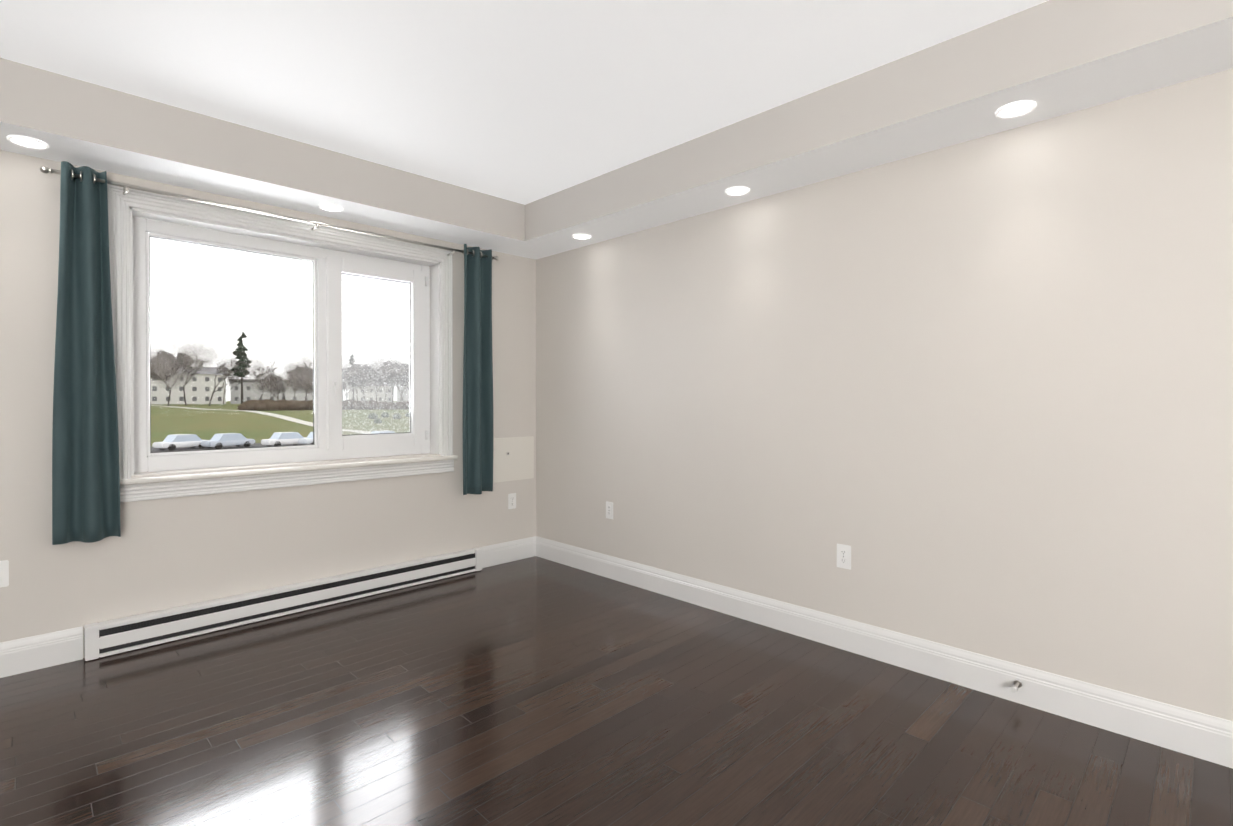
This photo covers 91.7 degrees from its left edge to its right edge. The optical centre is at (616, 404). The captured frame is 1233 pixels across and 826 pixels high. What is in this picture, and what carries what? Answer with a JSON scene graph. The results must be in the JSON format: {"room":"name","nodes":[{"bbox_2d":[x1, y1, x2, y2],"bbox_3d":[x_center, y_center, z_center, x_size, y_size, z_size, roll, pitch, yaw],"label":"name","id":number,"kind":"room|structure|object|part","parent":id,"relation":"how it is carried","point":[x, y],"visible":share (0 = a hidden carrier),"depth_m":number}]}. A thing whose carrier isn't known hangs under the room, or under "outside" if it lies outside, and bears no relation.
{"room":"empty living room","nodes":[
{"label":"empty living room","id":0,"kind":"room"},
{"bbox_2d":[0,58,524,250],"bbox_3d":[-2.261,-1.236,2.755,4.220,0.250,0.380,0,1,-45],"label":"soffit","id":1,"kind":"structure","parent":0,"point":[74,121],"depth_m":2.92},
{"bbox_2d":[7,135,48,149],"bbox_3d":[-2.482,-1.104,2.523,0.128,0.008,0.128,0,1,-45],"label":"recessed light","id":2,"kind":"object","parent":1,"relation":"attached to","point":[28,142],"visible":1,"depth_m":2.52},
{"bbox_2d":[318,204,342,211],"bbox_3d":[-1.615,-1.111,3.382,0.128,0.008,0.128,0,1,-45],"label":"recessed light","id":3,"kind":"object","parent":1,"relation":"attached to","point":[330,207],"visible":1,"depth_m":3.37},
{"bbox_2d":[0,150,535,657],"bbox_3d":[-2.338,-0.088,3.110,5.040,2.550,0.220,0,1,-45],"label":"wall","id":4,"kind":"structure","parent":0,"point":[168,554],"depth_m":3.12},
{"bbox_2d":[0,560,8,586],"bbox_3d":[-2.695,0.741,2.602,0.072,0.116,0.009,0,1,-45],"label":"outlet","id":5,"kind":"object","parent":4,"relation":"attached to","point":[4,573],"visible":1,"depth_m":2.62},
{"bbox_2d":[0,626,82,677],"bbox_3d":[-3.192,1.119,2.107,1.961,0.150,0.015,0,1,-45],"label":"baseboard","id":6,"kind":"structure","parent":4,"relation":"attached to","point":[28,654],"depth_m":2.69},
{"bbox_2d":[40,161,498,544],"bbox_3d":[-1.707,-0.229,3.482,2.370,1.714,0.138,0,1,-45],"label":"curtains","id":7,"kind":"object","parent":4,"relation":"attached to","point":[85,477],"visible":1,"depth_m":2.74},
{"bbox_2d":[107,184,453,502],"bbox_3d":[-1.781,-0.291,3.491,1.836,1.520,0.020,0,1,-45],"label":"window casing","id":8,"kind":"structure","parent":4,"relation":"in","point":[119,203],"depth_m":3.22},
{"bbox_2d":[132,216,429,472],"bbox_3d":[-1.873,-0.306,3.584,1.626,1.298,0.138,0,1,-45],"label":"window","id":9,"kind":"structure","parent":4,"relation":"in","point":[143,461],"depth_m":3.68},
{"bbox_2d":[146,232,317,455],"bbox_3d":[-2.124,-0.312,3.364,0.828,1.153,0.018,0,1,-45],"label":"bead","id":10,"kind":"object","parent":9,"relation":"attached to","point":[148,234],"visible":0.94,"depth_m":3.29},
{"bbox_3d":[-1.565,-0.316,3.911,0.643,1.197,0.066,0,1,-45],"label":"window sash","id":11,"kind":"part","parent":9,"relation":"part of"},
{"bbox_3d":[-1.571,-0.316,3.917,0.471,1.025,0.002,0,1,-45],"label":"window sash glass","id":12,"kind":"part","parent":9,"relation":"part of"},
{"bbox_2d":[425,277,427,439],"bbox_3d":[-1.308,-0.317,4.114,0.013,1.117,0.014,0,1,-45],"label":"window hinges","id":13,"kind":"object","parent":9,"relation":"attached to","point":[426,435],"visible":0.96,"depth_m":4.11},
{"bbox_2d":[84,547,481,660],"bbox_3d":[-1.724,1.104,3.523,2.110,0.152,0.069,0,1,-45],"label":"baseboard heater","id":14,"kind":"object","parent":4,"relation":"attached to","point":[115,636],"visible":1,"depth_m":3.28},
{"bbox_2d":[129,207,440,475],"bbox_3d":[-1.830,-0.311,3.541,1.650,1.310,0.121,0,1,-45],"label":"liner","id":15,"kind":"object","parent":4,"relation":"attached to","point":[435,421],"visible":0.74,"depth_m":3.72},
{"bbox_2d":[120,455,457,485],"bbox_3d":[-1.814,0.370,3.530,1.860,0.028,0.165,0,1,-45],"label":"stool","id":16,"kind":"object","parent":4,"relation":"attached to","point":[168,478],"visible":0.62,"depth_m":3.33},
{"bbox_2d":[508,493,515,508],"bbox_3d":[-0.783,0.727,4.495,0.072,0.116,0.009,0,1,-45],"label":"outlet","id":17,"kind":"object","parent":4,"relation":"attached to","point":[511,500],"visible":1,"depth_m":4.49},
{"bbox_2d":[493,436,533,482],"bbox_3d":[-0.799,0.409,4.472,0.447,0.325,0.016,0,1,-45],"label":"access panel","id":18,"kind":"object","parent":4,"relation":"attached to","point":[513,458],"visible":0.67,"depth_m":4.49},
{"bbox_2d":[0,0,1048,204],"bbox_3d":[-0.153,-1.407,0.894,5.040,0.120,6.430,0,1,-45],"label":"ceiling","id":19,"kind":"structure","parent":0,"point":[524,102],"depth_m":2.38},
{"bbox_2d":[0,556,1232,825],"bbox_3d":[-0.153,1.253,0.914,5.040,0.100,6.430,0,1,-45],"label":"floor","id":20,"kind":"structure","parent":0,"point":[534,690],"depth_m":2.18},
{"bbox_2d":[496,0,1232,259],"bbox_3d":[1.347,-1.233,2.380,0.380,0.250,5.990,0,1,-45],"label":"soffit","id":21,"kind":"object","parent":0,"point":[1053,58],"depth_m":2.37},
{"bbox_2d":[572,234,591,239],"bbox_3d":[-0.230,-1.115,3.980,0.128,0.008,0.128,0,1,-45],"label":"recessed light","id":22,"kind":"object","parent":21,"relation":"in","point":[582,236],"visible":1,"depth_m":3.97},
{"bbox_2d":[725,186,749,195],"bbox_3d":[0.629,-1.108,3.113,0.128,0.008,0.128,0,1,-45],"label":"recessed light","id":23,"kind":"object","parent":21,"relation":"in","point":[737,191],"visible":1,"depth_m":3.11},
{"bbox_2d":[995,101,1035,118],"bbox_3d":[1.494,-1.102,2.239,0.128,0.008,0.128,0,1,-45],"label":"recessed light","id":24,"kind":"object","parent":21,"relation":"in","point":[1015,109],"visible":0.98,"depth_m":2.23},
{"bbox_2d":[536,68,1232,720],"bbox_3d":[1.637,-0.084,2.522,0.220,2.550,6.210,0,1,-45],"label":"wall","id":25,"kind":"structure","parent":0,"point":[974,396],"depth_m":2.56},
{"bbox_2d":[606,501,612,518],"bbox_3d":[-0.049,0.720,4.067,0.009,0.116,0.072,0,1,-45],"label":"electrical outlet","id":26,"kind":"object","parent":25,"relation":"attached to","point":[609,510],"visible":1,"depth_m":4.06},
{"bbox_2d":[837,543,850,569],"bbox_3d":[1.103,0.738,2.904,0.009,0.116,0.072,0,1,-45],"label":"electrical outlet","id":27,"kind":"object","parent":25,"relation":"attached to","point":[843,556],"visible":1,"depth_m":2.90},
{"bbox_2d":[479,536,1232,768],"bbox_3d":[1.296,1.118,2.348,0.521,0.150,5.990,0,1,-45],"label":"baseboard","id":28,"kind":"structure","parent":25,"relation":"attached to","point":[1206,737],"depth_m":2.60},
{"bbox_2d":[1010,680,1021,692],"bbox_3d":[1.576,1.115,2.360,0.077,0.027,0.028,0,1,-45],"label":"doorstop","id":29,"kind":"object","parent":28,"relation":"attached to","point":[1017,684],"visible":1,"depth_m":2.36},
{"label":"outside","id":30,"kind":"structure","parent":0,"visible":0},
{"bbox_2d":[151,401,409,452],"bbox_3d":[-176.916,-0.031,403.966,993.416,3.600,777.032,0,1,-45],"label":"lawn","id":31,"kind":"structure","parent":30,"point":[206,430],"depth_m":96.65},
{"bbox_2d":[152,434,208,449],"bbox_3d":[-42.331,3.641,58.325,1.800,1.420,4.400,0,0,26],"label":"car","id":32,"kind":"object","parent":31,"relation":"on","point":[173,441],"depth_m":57.51},
{"bbox_2d":[151,367,226,403],"bbox_3d":[-129.312,-5.508,175.088,25.407,11.400,13.000,0,1,-36],"label":"building","id":33,"kind":"structure","parent":31,"relation":"on","point":[162,396],"depth_m":172.98},
{"bbox_2d":[200,433,254,448],"bbox_3d":[-38.949,3.628,60.036,1.800,1.420,4.400,0,0,29],"label":"car","id":34,"kind":"object","parent":31,"relation":"on","point":[245,441],"depth_m":59.29},
{"bbox_2d":[230,332,251,402],"bbox_3d":[-98.520,-9.413,156.999,4.989,19.785,4.389,0,1,-45],"label":"pine tree","id":35,"kind":"object","parent":31,"relation":"on","point":[239,373],"depth_m":156.79},
{"bbox_2d":[151,405,370,433],"bbox_3d":[-73.413,2.093,116.332,142.273,3.584,8.963,0,1,38],"label":"footpath","id":36,"kind":"structure","parent":31,"relation":"on","point":[293,419],"depth_m":106.70},
{"bbox_2d":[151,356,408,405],"bbox_3d":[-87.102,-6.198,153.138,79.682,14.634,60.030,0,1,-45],"label":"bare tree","id":37,"kind":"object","parent":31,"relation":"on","point":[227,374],"depth_m":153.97},
{"bbox_2d":[150,340,408,396],"bbox_3d":[-83.672,-8.900,151.631,90.849,14.374,38.996,0,0,1],"label":"branches","id":38,"kind":"object","parent":37,"relation":"attached to","point":[163,366],"depth_m":152.95},
{"bbox_2d":[261,432,305,445],"bbox_3d":[-34.318,3.612,62.222,1.800,1.420,4.400,0,1,33],"label":"car","id":39,"kind":"object","parent":31,"relation":"on","point":[280,435],"depth_m":61.32},
{"bbox_2d":[230,379,342,403],"bbox_3d":[-108.245,-3.979,197.747,32.442,8.000,12.600,0,0,-29],"label":"building","id":40,"kind":"structure","parent":31,"relation":"on","point":[237,394],"depth_m":188.03},
{"bbox_2d":[298,432,312,444],"bbox_3d":[-31.129,3.604,63.317,1.800,1.420,4.400,0,1,36],"label":"car","id":41,"kind":"object","parent":31,"relation":"on","point":[309,440],"depth_m":61.65},
{"bbox_2d":[238,399,408,423],"bbox_3d":[-48.987,0.986,128.023,47.030,4.288,53.247,0,1,-45],"label":"hedge","id":42,"kind":"object","parent":31,"relation":"on","point":[306,404],"depth_m":128.71},
{"bbox_2d":[348,380,393,402],"bbox_3d":[-97.063,-4.972,236.739,17.142,9.400,13.000,0,0,-22],"label":"building","id":43,"kind":"structure","parent":31,"relation":"on","point":[371,393],"depth_m":231.49},
{"bbox_2d":[371,430,394,433],"bbox_3d":[-25.428,3.589,65.271,1.800,1.420,4.400,0,1,41],"label":"car","id":44,"kind":"object","parent":31,"relation":"on","point":[385,431],"depth_m":64.63},
{"bbox_2d":[397,382,408,401],"bbox_3d":[-70.419,-6.480,231.118,26.836,12.500,14.600,0,0,-17],"label":"building","id":45,"kind":"structure","parent":31,"relation":"on","point":[405,395],"depth_m":221.12}
]}

